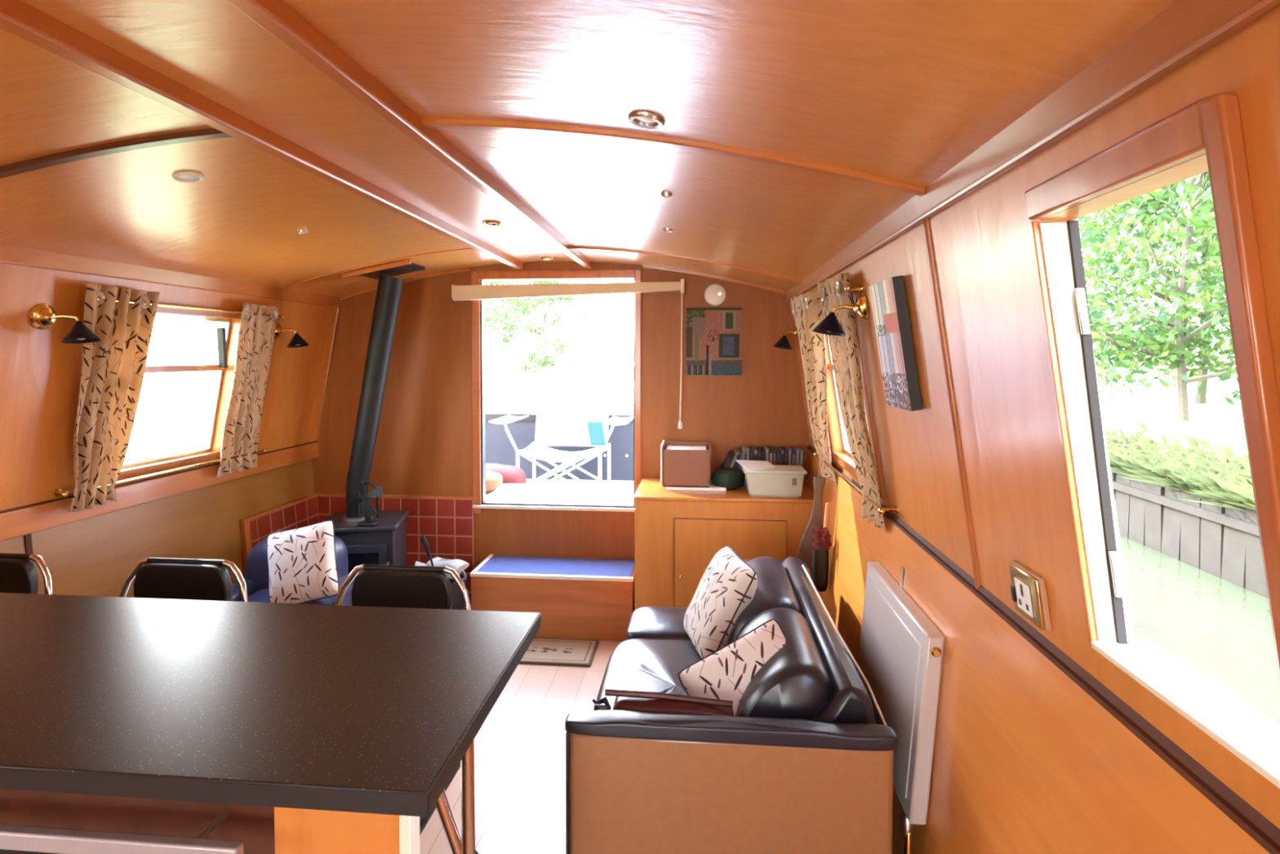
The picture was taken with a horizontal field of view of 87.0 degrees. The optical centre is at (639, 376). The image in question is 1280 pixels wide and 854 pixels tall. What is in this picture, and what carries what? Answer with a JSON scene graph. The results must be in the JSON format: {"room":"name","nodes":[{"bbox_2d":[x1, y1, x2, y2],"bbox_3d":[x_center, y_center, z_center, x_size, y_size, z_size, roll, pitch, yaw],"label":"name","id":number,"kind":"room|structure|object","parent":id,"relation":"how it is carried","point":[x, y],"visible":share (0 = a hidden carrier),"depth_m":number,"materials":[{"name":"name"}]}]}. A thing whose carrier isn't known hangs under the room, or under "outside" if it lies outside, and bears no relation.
{"room":"ship interior","nodes":[
{"label":"ship interior","id":0,"kind":"room"},
{"bbox_2d":[0,458,314,597],"bbox_3d":[-2.206,0.975,0.693,0.192,0.920,6.514,0,2,5],"label":"wall","id":1,"kind":"structure","parent":0,"point":[94,556],"depth_m":2.77,"materials":[{"name":"wood"}]},
{"bbox_2d":[24,533,37,594],"bbox_3d":[-2.008,0.890,2.247,0.074,0.752,0.020,0,2,5],"label":"trim","id":2,"kind":"structure","parent":1,"relation":"attached to","point":[28,538],"depth_m":2.24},
{"bbox_2d":[0,440,318,541],"bbox_3d":[-2.207,0.519,0.678,0.146,0.087,6.514,0,2,5],"label":"trim","id":3,"kind":"structure","parent":1,"relation":"attached to","point":[15,523],"depth_m":2.63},
{"bbox_2d":[240,493,317,572],"bbox_3d":[-1.859,1.000,3.559,0.077,0.649,0.622,0,2,5],"label":"trim","id":4,"kind":"structure","parent":1,"relation":"attached to","point":[244,522],"depth_m":3.27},
{"bbox_2d":[248,496,319,549],"bbox_3d":[-1.861,1.008,3.575,0.071,0.632,0.592,0,2,5],"label":"wall tiles","id":5,"kind":"structure","parent":1,"relation":"attached to","point":[305,513],"depth_m":3.56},
{"bbox_2d":[0,262,337,511],"bbox_3d":[-2.090,0.040,0.658,0.233,0.928,6.524,0,2,5],"label":"wall","id":6,"kind":"structure","parent":0,"point":[40,374],"depth_m":2.25,"materials":[{"name":"wood"}]},
{"bbox_2d":[29,303,101,343],"bbox_3d":[-1.819,-0.169,2.151,0.165,0.126,0.099,0,2,-8],"label":"wall lamp","id":7,"kind":"object","parent":6,"relation":"attached to","point":[42,316],"visible":1,"depth_m":2.13,"materials":[{"name":"gold metal"}]},
{"bbox_2d":[53,448,266,497],"bbox_3d":[-1.911,0.380,2.797,0.059,0.026,1.067,0,2,5],"label":"curtain rod","id":8,"kind":"object","parent":6,"relation":"attached to","point":[58,492],"visible":0.88,"depth_m":2.66,"materials":[{"name":"gold metal"}]},
{"bbox_2d":[0,243,341,307],"bbox_3d":[-1.998,-0.333,0.657,0.046,0.082,6.364,0,2,5],"label":"trim","id":9,"kind":"structure","parent":6,"relation":"attached to","point":[9,254],"depth_m":2.46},
{"bbox_2d":[116,302,242,480],"bbox_3d":[-1.904,0.051,2.719,0.189,0.676,0.736,0,2,5],"label":"window","id":10,"kind":"structure","parent":6,"relation":"in","point":[223,333],"depth_m":2.89,"materials":[{"name":"wood"}]},
{"bbox_2d":[96,297,284,318],"bbox_3d":[-1.792,-0.276,2.763,0.053,0.026,1.032,0,2,5],"label":"curtain rod","id":11,"kind":"object","parent":6,"relation":"attached to","point":[282,316],"visible":0.52,"depth_m":2.72,"materials":[{"name":"gold metal"}]},
{"bbox_2d":[68,283,159,511],"bbox_3d":[-1.872,0.076,2.375,0.183,0.773,0.298,0,2,5],"label":"curtain","id":12,"kind":"object","parent":11,"relation":"hanging from","point":[113,366],"visible":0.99,"depth_m":2.36,"materials":[{"name":"beige fabric"}]},
{"bbox_2d":[216,302,278,477],"bbox_3d":[-1.803,0.060,3.107,0.178,0.779,0.290,0,2,5],"label":"curtain","id":13,"kind":"object","parent":11,"relation":"hanging from","point":[242,426],"visible":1,"depth_m":3.11,"materials":[{"name":"beige fabric"}]},
{"bbox_2d":[274,321,309,347],"bbox_3d":[-1.712,-0.205,3.310,0.165,0.126,0.099,0,2,-8],"label":"wall lamp","id":14,"kind":"object","parent":6,"relation":"attached to","point":[297,340],"visible":0.88,"depth_m":3.29,"materials":[{"name":"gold metal"}]},
{"bbox_2d":[419,640,621,853],"bbox_3d":[-0.780,1.450,0.602,3.150,0.060,6.564,0,2,5],"label":"floor","id":15,"kind":"structure","parent":0,"point":[520,745],"depth_m":2.37,"materials":[{"name":"laminate"}]},
{"bbox_2d":[0,552,53,594],"bbox_3d":[-1.799,0.929,1.670,0.380,0.873,0.433,0,2,5],"label":"dining chair","id":16,"kind":"object","parent":15,"relation":"on","point":[18,574],"visible":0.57,"depth_m":1.83,"materials":[{"name":"leather"}]},
{"bbox_2d":[0,788,275,853],"bbox_3d":[-1.288,0.957,1.147,1.593,0.890,0.412,0,2,5],"label":"shelf","id":17,"kind":"object","parent":15,"relation":"on","point":[32,822],"visible":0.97,"depth_m":0.95,"materials":[{"name":"brown wood"}]},
{"bbox_2d":[118,557,248,601],"bbox_3d":[-1.236,0.931,1.618,0.380,0.873,0.433,0,2,5],"label":"dining chair","id":18,"kind":"object","parent":15,"relation":"on","point":[191,579],"visible":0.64,"depth_m":1.79,"materials":[{"name":"leather"}]},
{"bbox_2d":[0,592,541,853],"bbox_3d":[-1.153,0.941,1.181,1.862,0.920,0.567,0,2,5],"label":"countertop","id":19,"kind":"structure","parent":15,"relation":"on","point":[339,708],"depth_m":1.03,"materials":[{"name":"stone"}]},
{"bbox_2d":[230,535,355,605],"bbox_3d":[-1.443,0.997,2.927,0.641,0.578,0.501,0,2,5],"label":"armchair","id":20,"kind":"object","parent":15,"relation":"on","point":[256,579],"visible":0.12,"depth_m":2.91,"materials":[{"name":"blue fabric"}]},
{"bbox_2d":[240,574,355,604],"bbox_3d":[-1.428,1.024,2.927,0.530,0.242,0.500,0,2,5],"label":"seat cushion","id":21,"kind":"object","parent":20,"relation":"on","point":[257,591],"depth_m":2.83,"materials":[{"name":"fabric"}]},
{"bbox_2d":[266,520,339,604],"bbox_3d":[-1.389,0.775,2.783,0.307,0.326,0.213,0,2,-12],"label":"cushion","id":22,"kind":"object","parent":20,"relation":"on","point":[302,561],"visible":0.95,"depth_m":2.73,"materials":[{"name":"white fabric"}]},
{"bbox_2d":[274,806,420,853],"bbox_3d":[-0.402,0.965,0.935,0.194,0.890,0.032,0,2,5],"label":"end panel","id":23,"kind":"object","parent":15,"relation":"on","point":[296,830],"visible":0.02,"depth_m":0.91,"materials":[{"name":"brown wood"}]},
{"bbox_2d":[321,510,408,574],"bbox_3d":[-1.434,1.034,3.492,0.400,0.588,0.397,0,2,-9],"label":"wood stove","id":24,"kind":"object","parent":15,"relation":"on","point":[384,542],"visible":0.26,"depth_m":3.36,"materials":[{"name":"metal"}]},
{"bbox_2d":[345,478,382,525],"bbox_3d":[-1.356,0.620,3.361,0.192,0.236,0.070,0,2,5],"label":"fan","id":25,"kind":"object","parent":24,"relation":"on","point":[370,510],"visible":1,"depth_m":3.34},
{"bbox_2d":[341,258,425,521],"bbox_3d":[-1.324,0.082,3.435,0.444,1.318,0.250,0,2,5],"label":"flue pipe","id":26,"kind":"object","parent":24,"relation":"on","point":[389,288],"visible":0.84,"depth_m":3.42,"materials":[{"name":"black metal"}]},
{"bbox_2d":[334,564,471,835],"bbox_3d":[-0.632,0.934,1.563,0.380,0.873,0.433,0,2,5],"label":"dining chair","id":27,"kind":"object","parent":15,"relation":"on","point":[377,585],"visible":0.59,"depth_m":1.73,"materials":[{"name":"black leather"}]},
{"bbox_2d":[436,558,466,609],"bbox_3d":[-1.004,1.128,3.443,0.247,0.404,0.244,0,2,5],"label":"bucket","id":28,"kind":"object","parent":15,"relation":"on","point":[457,604],"visible":0.23,"depth_m":3.39,"materials":[{"name":"metal"}]},
{"bbox_2d":[420,534,433,566],"bbox_3d":[-1.016,1.028,3.361,0.028,0.511,0.179,1,2,31],"label":"poker","id":29,"kind":"object","parent":28,"relation":"in","point":[425,544],"visible":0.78,"depth_m":3.30,"materials":[{"name":"black metal"}]},
{"bbox_3d":[-1.067,1.013,3.415,0.217,0.045,0.147,0,2,5],"label":"newspaper","id":30,"kind":"object","parent":28,"relation":"in","visible":0},
{"bbox_2d":[441,570,462,578],"bbox_3d":[-1.026,0.986,3.411,0.222,0.054,0.110,0,2,12],"label":"newspaper","id":31,"kind":"object","parent":30,"relation":"on","point":[458,572],"visible":0.09,"depth_m":3.36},
{"bbox_2d":[414,560,427,565],"bbox_3d":[-1.036,0.960,3.411,0.191,0.054,0.110,0,2,-15],"label":"newspaper","id":32,"kind":"object","parent":31,"relation":"on","point":[417,563],"visible":0.17,"depth_m":3.39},
{"bbox_2d":[426,556,469,571],"bbox_3d":[-0.967,0.948,3.404,0.181,0.042,0.110,1,2,20],"label":"newspaper","id":33,"kind":"object","parent":32,"relation":"on","point":[458,565],"visible":0.76,"depth_m":3.38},
{"bbox_2d":[470,554,635,641],"bbox_3d":[-0.435,1.165,3.585,0.842,0.324,0.341,0,2,5],"label":"box","id":34,"kind":"object","parent":15,"relation":"on","point":[575,597],"visible":0.84,"depth_m":3.42,"materials":[{"name":"brown wood"}]},
{"bbox_2d":[519,637,599,666],"bbox_3d":[-0.491,1.330,3.272,0.555,0.011,0.270,0,2,5],"label":"door mat","id":35,"kind":"object","parent":15,"relation":"on","point":[541,651],"visible":0.65,"depth_m":3.24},
{"bbox_2d":[633,477,813,609],"bbox_3d":[0.425,0.948,3.407,0.869,0.770,0.524,0,2,5],"label":"storage cabinet","id":36,"kind":"object","parent":15,"relation":"on","point":[678,534],"visible":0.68,"depth_m":3.18,"materials":[{"name":"brown wood"}]},
{"bbox_2d":[665,479,726,491],"bbox_3d":[0.289,0.553,3.452,0.300,0.016,0.230,0,2,5],"label":"folder","id":37,"kind":"object","parent":36,"relation":"on","point":[712,487],"visible":0.44,"depth_m":3.34,"materials":[{"name":"white paper"}]},
{"bbox_2d":[660,440,711,487],"bbox_3d":[0.239,0.442,3.448,0.249,0.205,0.230,0,2,5],"label":"open box","id":38,"kind":"object","parent":37,"relation":"on","point":[682,464],"visible":1,"depth_m":3.34,"materials":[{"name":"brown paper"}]},
{"bbox_2d":[720,450,732,467],"bbox_3d":[0.435,0.481,3.529,0.102,0.171,0.136,0,2,5],"label":"case","id":39,"kind":"object","parent":36,"relation":"on","point":[726,462],"visible":0.39,"depth_m":3.48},
{"bbox_2d":[711,466,743,488],"bbox_3d":[0.445,0.514,3.409,0.166,0.099,0.167,0,2,5],"label":"cloth bag","id":40,"kind":"object","parent":36,"relation":"on","point":[728,477],"visible":0.96,"depth_m":3.35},
{"bbox_2d":[735,459,806,497],"bbox_3d":[0.630,0.492,3.267,0.321,0.152,0.227,0,2,5],"label":"plastic tub","id":41,"kind":"object","parent":36,"relation":"on","point":[763,478],"visible":1,"depth_m":3.17,"materials":[{"name":"white plastic"}]},
{"bbox_2d":[770,446,776,465],"bbox_3d":[0.693,0.466,3.504,0.016,0.190,0.136,2,2,5],"label":"case","id":42,"kind":"object","parent":36,"relation":"on","point":[774,450],"visible":0.36,"depth_m":3.44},
{"bbox_2d":[782,446,787,465],"bbox_3d":[0.751,0.466,3.499,0.016,0.190,0.136,2,2,5],"label":"case","id":43,"kind":"object","parent":36,"relation":"on","point":[785,450],"visible":0.36,"depth_m":3.43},
{"bbox_2d":[792,445,799,465],"bbox_3d":[0.809,0.464,3.494,0.016,0.193,0.136,2,2,5],"label":"case","id":44,"kind":"object","parent":36,"relation":"on","point":[797,449],"visible":0.36,"depth_m":3.42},
{"bbox_2d":[564,555,897,853],"bbox_3d":[0.252,1.030,2.140,0.750,0.685,1.259,0,2,5],"label":"sofa","id":45,"kind":"object","parent":15,"relation":"on","point":[804,763],"visible":0.73,"depth_m":1.53,"materials":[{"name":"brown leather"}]},
{"bbox_2d":[593,638,702,710],"bbox_3d":[0.109,1.017,2.029,0.484,0.178,0.845,0,2,5],"label":"seat cushion","id":46,"kind":"object","parent":45,"relation":"on","point":[642,664],"depth_m":2.19,"materials":[{"name":"leather"}]},
{"bbox_2d":[626,605,691,640],"bbox_3d":[0.179,1.005,2.595,0.448,0.167,0.295,0,2,5],"label":"seat cushion","id":47,"kind":"object","parent":45,"relation":"on","point":[649,622],"depth_m":2.53,"materials":[{"name":"leather"}]},
{"bbox_2d":[592,688,733,716],"bbox_3d":[0.055,0.861,1.675,0.359,0.163,0.080,0,2,5],"label":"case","id":48,"kind":"object","parent":45,"relation":"on","point":[650,702],"visible":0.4,"depth_m":1.65,"materials":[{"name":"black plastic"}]},
{"bbox_2d":[683,545,756,657],"bbox_3d":[0.272,0.775,2.316,0.202,0.310,0.338,0,2,-10],"label":"cushion","id":49,"kind":"object","parent":45,"relation":"on","point":[728,584],"visible":0.94,"depth_m":2.21,"materials":[{"name":"white fabric"}]},
{"bbox_2d":[677,617,786,716],"bbox_3d":[0.279,0.804,1.775,0.346,0.298,0.165,0,2,-6],"label":"cushion","id":50,"kind":"object","parent":45,"relation":"on","point":[725,673],"visible":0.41,"depth_m":1.75,"materials":[{"name":"white fabric"}]},
{"bbox_2d":[727,555,801,644],"bbox_3d":[0.419,0.827,2.361,0.240,0.272,0.555,0,2,5],"label":"cushion","id":51,"kind":"object","parent":45,"relation":"on","point":[779,584],"depth_m":2.23,"materials":[{"name":"leather"}]},
{"bbox_2d":[736,607,831,719],"bbox_3d":[0.371,0.839,1.846,0.240,0.282,0.470,0,2,5],"label":"cushion","id":52,"kind":"object","parent":45,"relation":"on","point":[795,682],"depth_m":1.65,"materials":[{"name":"leather"}]},
{"bbox_2d":[311,262,809,568],"bbox_3d":[-0.459,0.330,3.764,3.200,2.020,0.060,0,2,5],"label":"wall","id":53,"kind":"structure","parent":0,"point":[424,444],"depth_m":3.76,"materials":[{"name":"wood"}]},
{"bbox_2d":[315,306,339,439],"bbox_3d":[-1.776,-0.015,3.836,0.156,0.761,0.016,0,2,5],"label":"trim","id":54,"kind":"structure","parent":53,"relation":"attached to","point":[338,308],"depth_m":3.83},
{"bbox_2d":[315,493,472,499],"bbox_3d":[-1.395,0.678,3.823,0.928,0.014,0.017,0,2,5],"label":"trim","id":55,"kind":"structure","parent":53,"relation":"attached to","point":[318,494],"depth_m":3.81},
{"bbox_2d":[316,495,474,609],"bbox_3d":[-1.391,1.001,3.835,0.918,0.632,0.013,0,2,5],"label":"tiles","id":56,"kind":"structure","parent":53,"relation":"attached to","point":[446,525],"depth_m":3.80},
{"bbox_2d":[339,266,471,301],"bbox_3d":[-1.322,-0.517,3.775,0.772,0.191,0.022,0,2,5],"label":"trim","id":57,"kind":"structure","parent":53,"relation":"attached to","point":[464,269],"depth_m":3.76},
{"bbox_2d":[471,269,641,513],"bbox_3d":[-0.461,0.092,3.742,0.946,1.355,0.070,0,2,5],"label":"door","id":58,"kind":"structure","parent":53,"relation":"in","point":[477,277],"depth_m":3.74,"materials":[{"name":"beige paint"}]},
{"bbox_2d":[485,483,633,504],"bbox_3d":[-0.379,0.764,4.110,2.300,0.090,0.616,0,2,5],"label":"step","id":59,"kind":"structure","parent":53,"relation":"attached to","point":[553,493],"depth_m":4.12,"materials":[{"name":"paint"}]},
{"bbox_2d":[485,470,502,492],"bbox_3d":[-1.106,0.651,4.231,0.470,0.123,0.320,0,2,5],"label":"cloth","id":60,"kind":"object","parent":59,"relation":"on","point":[494,480],"visible":0.18,"depth_m":4.15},
{"bbox_2d":[451,279,684,429],"bbox_3d":[-0.395,-0.122,3.675,1.276,0.800,0.074,0,2,5],"label":"window blind","id":61,"kind":"object","parent":53,"relation":"attached to","point":[464,292],"visible":1,"depth_m":3.63,"materials":[{"name":"beige paint"}]},
{"bbox_2d":[685,307,742,375],"bbox_3d":[0.400,-0.189,3.627,0.298,0.362,0.022,0,2,5],"label":"canvas","id":62,"kind":"object","parent":53,"relation":"attached to","point":[713,335],"visible":1,"depth_m":3.62,"materials":[{"name":"paint"}]},
{"bbox_2d":[642,265,786,295],"bbox_3d":[0.399,-0.521,3.616,0.770,0.171,0.022,0,2,5],"label":"trim","id":63,"kind":"structure","parent":53,"relation":"attached to","point":[645,267],"depth_m":3.60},
{"bbox_2d":[703,284,726,306],"bbox_3d":[0.406,-0.438,3.614,0.120,0.120,0.030,0,2,5],"label":"smoke detector","id":64,"kind":"object","parent":53,"relation":"attached to","point":[715,295],"visible":1,"depth_m":3.60,"materials":[{"name":"white plastic"}]},
{"bbox_2d":[526,479,633,485],"bbox_3d":[-0.088,0.892,6.738,3.800,0.170,4.660,0,2,5],"label":"bow deck","id":65,"kind":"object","parent":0,"point":[558,482],"depth_m":5.39,"materials":[{"name":"paint"}]},
{"bbox_2d":[485,462,526,484],"bbox_3d":[-1.115,0.739,4.687,0.630,0.259,0.360,0,2,5],"label":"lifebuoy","id":66,"kind":"object","parent":65,"relation":"on","point":[510,473],"visible":0.23,"depth_m":4.59,"materials":[{"name":"plastic"}]},
{"bbox_2d":[484,408,633,480],"bbox_3d":[-0.300,0.562,5.516,2.800,0.565,0.090,0,2,5],"label":"bulwark","id":67,"kind":"object","parent":65,"relation":"on","point":[500,449],"visible":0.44,"depth_m":5.53,"materials":[{"name":"grey metal"}]},
{"bbox_2d":[488,367,633,485],"bbox_3d":[-0.553,0.395,5.154,1.004,0.922,0.706,0,2,5],"label":"chair","id":68,"kind":"object","parent":65,"relation":"on","point":[573,402],"visible":0.96,"depth_m":5.37,"materials":[{"name":"fabric"}]},
{"bbox_2d":[0,0,1176,297],"bbox_3d":[-0.774,-0.449,0.521,2.680,0.304,6.524,0,2,5],"label":"ceiling","id":69,"kind":"structure","parent":0,"point":[904,91],"depth_m":1.31,"materials":[{"name":"wood"}]},
{"bbox_2d":[0,128,232,178],"bbox_3d":[-1.389,-0.463,1.560,1.024,0.205,0.034,0,2,5],"label":"trim","id":70,"kind":"structure","parent":69,"relation":"attached to","point":[51,160],"depth_m":1.53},
{"bbox_2d":[172,171,204,182],"bbox_3d":[-1.199,-0.530,1.792,0.073,0.019,0.073,0,2,5],"label":"recessed light","id":71,"kind":"object","parent":69,"relation":"in","point":[184,176],"visible":1,"depth_m":1.79,"materials":[{"name":"beige paint"}]},
{"bbox_2d":[0,0,524,269],"bbox_3d":[-0.949,-0.515,0.555,0.040,0.047,6.364,0,2,5],"label":"trim","id":72,"kind":"structure","parent":69,"relation":"attached to","point":[18,18],"depth_m":1.30,"materials":[{"name":"wood"}]},
{"bbox_2d":[280,248,472,289],"bbox_3d":[-1.236,-0.519,3.222,1.024,0.198,0.016,0,2,5],"label":"trim","id":73,"kind":"structure","parent":69,"relation":"attached to","point":[358,266],"depth_m":3.22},
{"bbox_2d":[226,0,591,268],"bbox_3d":[-0.573,-0.514,0.521,0.040,0.047,6.364,0,2,5],"label":"trim","id":74,"kind":"structure","parent":69,"relation":"attached to","point":[277,17],"depth_m":1.25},
{"bbox_2d":[482,220,501,226],"bbox_3d":[-0.572,-0.594,2.606,0.073,0.010,0.073,0,2,5],"label":"recessed light","id":75,"kind":"object","parent":69,"relation":"in","point":[491,223],"visible":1,"depth_m":2.60,"materials":[{"name":"gold metal"}]},
{"bbox_2d":[628,111,665,128],"bbox_3d":[0.014,-0.498,1.309,0.073,0.021,0.073,0,2,5],"label":"recessed light","id":76,"kind":"object","parent":69,"relation":"in","point":[642,119],"visible":1,"depth_m":1.30,"materials":[{"name":"metal"}]},
{"bbox_2d":[422,118,925,195],"bbox_3d":[0.054,-0.466,1.417,1.054,0.187,0.030,0,2,5],"label":"trim","id":77,"kind":"structure","parent":69,"relation":"attached to","point":[821,168],"depth_m":1.41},
{"bbox_2d":[572,245,801,284],"bbox_3d":[0.209,-0.519,3.109,1.054,0.187,0.030,0,2,5],"label":"trim","id":78,"kind":"structure","parent":69,"relation":"attached to","point":[575,247],"depth_m":3.10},
{"bbox_2d":[788,6,1279,829],"bbox_3d":[0.579,0.052,0.412,0.189,0.928,6.524,0,2,5],"label":"wall","id":79,"kind":"structure","parent":0,"point":[983,250],"depth_m":1.10,"materials":[{"name":"wood"}]},
{"bbox_2d":[773,327,798,349],"bbox_3d":[0.735,-0.198,3.355,0.141,0.126,0.109,0,2,5],"label":"wall lamp","id":80,"kind":"object","parent":79,"relation":"attached to","point":[783,343],"visible":0.77,"depth_m":3.34,"materials":[{"name":"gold metal"}]},
{"bbox_2d":[813,284,862,305],"bbox_3d":[0.685,-0.279,2.530,0.053,0.026,1.082,0,2,5],"label":"curtain rod","id":81,"kind":"object","parent":79,"relation":"attached to","point":[847,288],"visible":0.46,"depth_m":2.02,"materials":[{"name":"gold metal"}]},
{"bbox_2d":[790,289,837,484],"bbox_3d":[0.738,0.055,2.821,0.175,0.786,0.492,0,2,5],"label":"curtain","id":82,"kind":"object","parent":81,"relation":"hanging from","point":[806,315],"visible":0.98,"depth_m":2.77,"materials":[{"name":"beige fabric"}]},
{"bbox_2d":[817,271,885,532],"bbox_3d":[0.679,0.072,2.188,0.145,0.781,0.362,0,2,1],"label":"curtain","id":83,"kind":"object","parent":81,"relation":"hanging from","point":[845,354],"visible":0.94,"depth_m":2.13,"materials":[{"name":"beige fabric"}]},
{"bbox_2d":[812,293,869,336],"bbox_3d":[0.604,-0.186,2.029,0.163,0.126,0.099,1,2,16],"label":"wall lamp","id":84,"kind":"object","parent":79,"relation":"attached to","point":[829,325],"visible":1,"depth_m":2.01,"materials":[{"name":"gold metal"}]},
{"bbox_2d":[822,292,884,497],"bbox_3d":[0.777,0.046,2.502,0.164,0.653,0.796,0,2,5],"label":"window","id":85,"kind":"structure","parent":79,"relation":"in","point":[846,464],"depth_m":2.13,"materials":[{"name":"wood"}]},
{"bbox_2d":[813,451,897,514],"bbox_3d":[0.781,0.376,2.542,0.059,0.026,1.162,0,2,5],"label":"curtain rod","id":86,"kind":"object","parent":79,"relation":"attached to","point":[882,510],"visible":0.82,"depth_m":2.18,"materials":[{"name":"gold metal"}]},
{"bbox_2d":[869,275,922,411],"bbox_3d":[0.644,-0.082,1.704,0.075,0.322,0.215,0,2,5],"label":"canvas","id":87,"kind":"object","parent":79,"relation":"attached to","point":[888,296],"visible":1,"depth_m":1.64,"materials":[{"name":"paint"}]},
{"bbox_2d":[922,218,981,589],"bbox_3d":[0.653,0.059,1.401,0.135,0.774,0.017,0,2,5],"label":"trim","id":88,"kind":"structure","parent":79,"relation":"attached to","point":[926,222],"depth_m":1.40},
{"bbox_2d":[1008,560,1052,631],"bbox_3d":[0.668,0.373,1.156,0.029,0.088,0.100,0,2,5],"label":"wall socket","id":89,"kind":"object","parent":79,"relation":"attached to","point":[1028,588],"visible":1,"depth_m":1.13,"materials":[{"name":"metal"}]},
{"bbox_2d":[1010,584,1017,601],"bbox_3d":[0.662,0.383,1.192,0.010,0.028,0.010,0,2,5],"label":"switch","id":90,"kind":"object","parent":89,"relation":"attached to","point":[1014,587],"depth_m":1.19,"materials":[{"name":"black plastic"}]},
{"bbox_2d":[785,0,1279,303],"bbox_3d":[0.506,-0.332,0.427,0.036,0.082,6.364,0,2,5],"label":"trim","id":91,"kind":"structure","parent":79,"relation":"attached to","point":[1185,29],"depth_m":0.80,"materials":[{"name":"wood"}]},
{"bbox_2d":[807,444,1279,853],"bbox_3d":[0.644,0.482,0.440,0.074,0.046,6.364,0,2,5],"label":"trim","id":92,"kind":"structure","parent":79,"relation":"attached to","point":[1241,812],"depth_m":0.91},
{"bbox_2d":[1024,92,1279,788],"bbox_3d":[0.624,0.067,0.783,0.191,0.658,0.373,0,2,5],"label":"window","id":93,"kind":"structure","parent":79,"relation":"in","point":[1211,126],"depth_m":0.79,"materials":[{"name":"brown wood"}]},
{"bbox_2d":[804,448,1270,853],"bbox_3d":[0.631,0.962,0.431,0.187,0.972,6.514,0,2,5],"label":"wall","id":94,"kind":"structure","parent":0,"point":[1025,761],"depth_m":1.21,"materials":[{"name":"wood"}]},
{"bbox_2d":[796,470,825,579],"bbox_3d":[0.767,0.669,3.016,0.143,0.511,0.101,0,2,5],"label":"wooden paddle","id":95,"kind":"object","parent":94,"relation":"hanging from","point":[805,549],"visible":0.55,"depth_m":2.97,"materials":[{"name":"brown wood"}]},
{"bbox_2d":[811,502,831,593],"bbox_3d":[0.751,0.774,2.784,0.082,0.501,0.080,0,2,5],"label":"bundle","id":96,"kind":"object","parent":94,"relation":"attached to","point":[822,544],"visible":0.92,"depth_m":2.78,"materials":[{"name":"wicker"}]},
{"bbox_2d":[857,561,944,853],"bbox_3d":[0.673,0.947,1.813,0.097,0.835,0.608,0,2,5],"label":"radiator","id":97,"kind":"object","parent":94,"relation":"attached to","point":[901,650],"visible":0.9,"depth_m":1.65,"materials":[{"name":"metal"}]},
{"label":"outside","id":98,"kind":"structure","parent":0,"visible":0},
{"bbox_2d":[863,401,1268,598],"bbox_3d":[3.905,0.897,9.214,0.160,0.718,27.000,0,2,5],"label":"fence","id":99,"kind":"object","parent":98,"point":[1224,543],"depth_m":4.11,"materials":[{"name":"wood"}]},
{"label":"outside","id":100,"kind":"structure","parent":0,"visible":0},
{"bbox_2d":[867,428,1279,723],"bbox_3d":[2.800,1.054,9.823,2.190,0.160,60.000,0,2,5],"label":"canal","id":101,"kind":"object","parent":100,"point":[1220,628],"visible":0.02,"depth_m":3.24,"materials":[{"name":"green liquid"}]},
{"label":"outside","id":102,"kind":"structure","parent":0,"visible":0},
{"bbox_2d":[123,366,633,463],"bbox_3d":[-29.539,0.319,22.820,57.000,0.001,80.000,0,2,5],"label":"bank","id":103,"kind":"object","parent":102,"point":[172,415],"visible":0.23,"depth_m":15.35,"materials":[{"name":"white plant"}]},
{"bbox_2d":[484,280,559,375],"bbox_3d":[-5.484,-2.967,22.522,6.226,6.830,6.479,-1,2,-27],"label":"tree","id":104,"kind":"object","parent":103,"relation":"on","point":[504,316],"visible":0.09,"depth_m":22.75,"materials":[{"name":"green plant"}]},
{"bbox_2d":[490,280,601,377],"bbox_3d":[-3.555,-2.018,25.401,3.556,4.497,3.780,2,3,43],"label":"tree","id":105,"kind":"object","parent":103,"relation":"on","point":[533,357],"visible":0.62,"depth_m":25.31,"materials":[{"name":"green plant"}]},
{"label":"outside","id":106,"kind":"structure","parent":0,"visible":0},
{"bbox_2d":[1095,364,1248,457],"bbox_3d":[28.268,0.226,17.502,47.000,0.350,80.000,0,2,5],"label":"grassy ground","id":107,"kind":"structure","parent":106,"point":[1217,421],"depth_m":10.52,"materials":[{"name":"soil"}]},
{"bbox_2d":[862,395,1256,511],"bbox_3d":[4.432,0.562,6.643,2.480,0.180,14.483,0,2,5],"label":"grass","id":108,"kind":"structure","parent":107,"relation":"on","point":[1226,478],"depth_m":4.46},
{"bbox_2d":[1073,172,1235,405],"bbox_3d":[9.780,-3.510,11.601,7.888,8.315,7.580,1,2,29],"label":"tree","id":109,"kind":"object","parent":107,"relation":"on","point":[1094,235],"visible":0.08,"depth_m":11.05,"materials":[{"name":"green plant"}]},
{"bbox_2d":[1078,171,1240,421],"bbox_3d":[7.024,-2.570,8.665,4.979,6.296,5.291,-1,2,-23],"label":"tree","id":110,"kind":"object","parent":107,"relation":"on","point":[1176,336],"visible":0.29,"depth_m":8.44,"materials":[{"name":"green plant"}]},
{"bbox_2d":[1105,177,1237,387],"bbox_3d":[15.032,-5.047,12.521,10.176,11.617,9.942,-1,2,-36],"label":"tree","id":111,"kind":"object","parent":107,"relation":"on","point":[1182,215],"visible":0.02,"depth_m":15.65,"materials":[{"name":"green plant"}]},
{"bbox_2d":[1154,180,1224,286],"bbox_3d":[7.762,-2.178,5.503,5.634,5.939,5.414,0,2,-4],"label":"tree","id":112,"kind":"object","parent":107,"relation":"on","point":[1186,257],"visible":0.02,"depth_m":7.28,"materials":[{"name":"green plant"}]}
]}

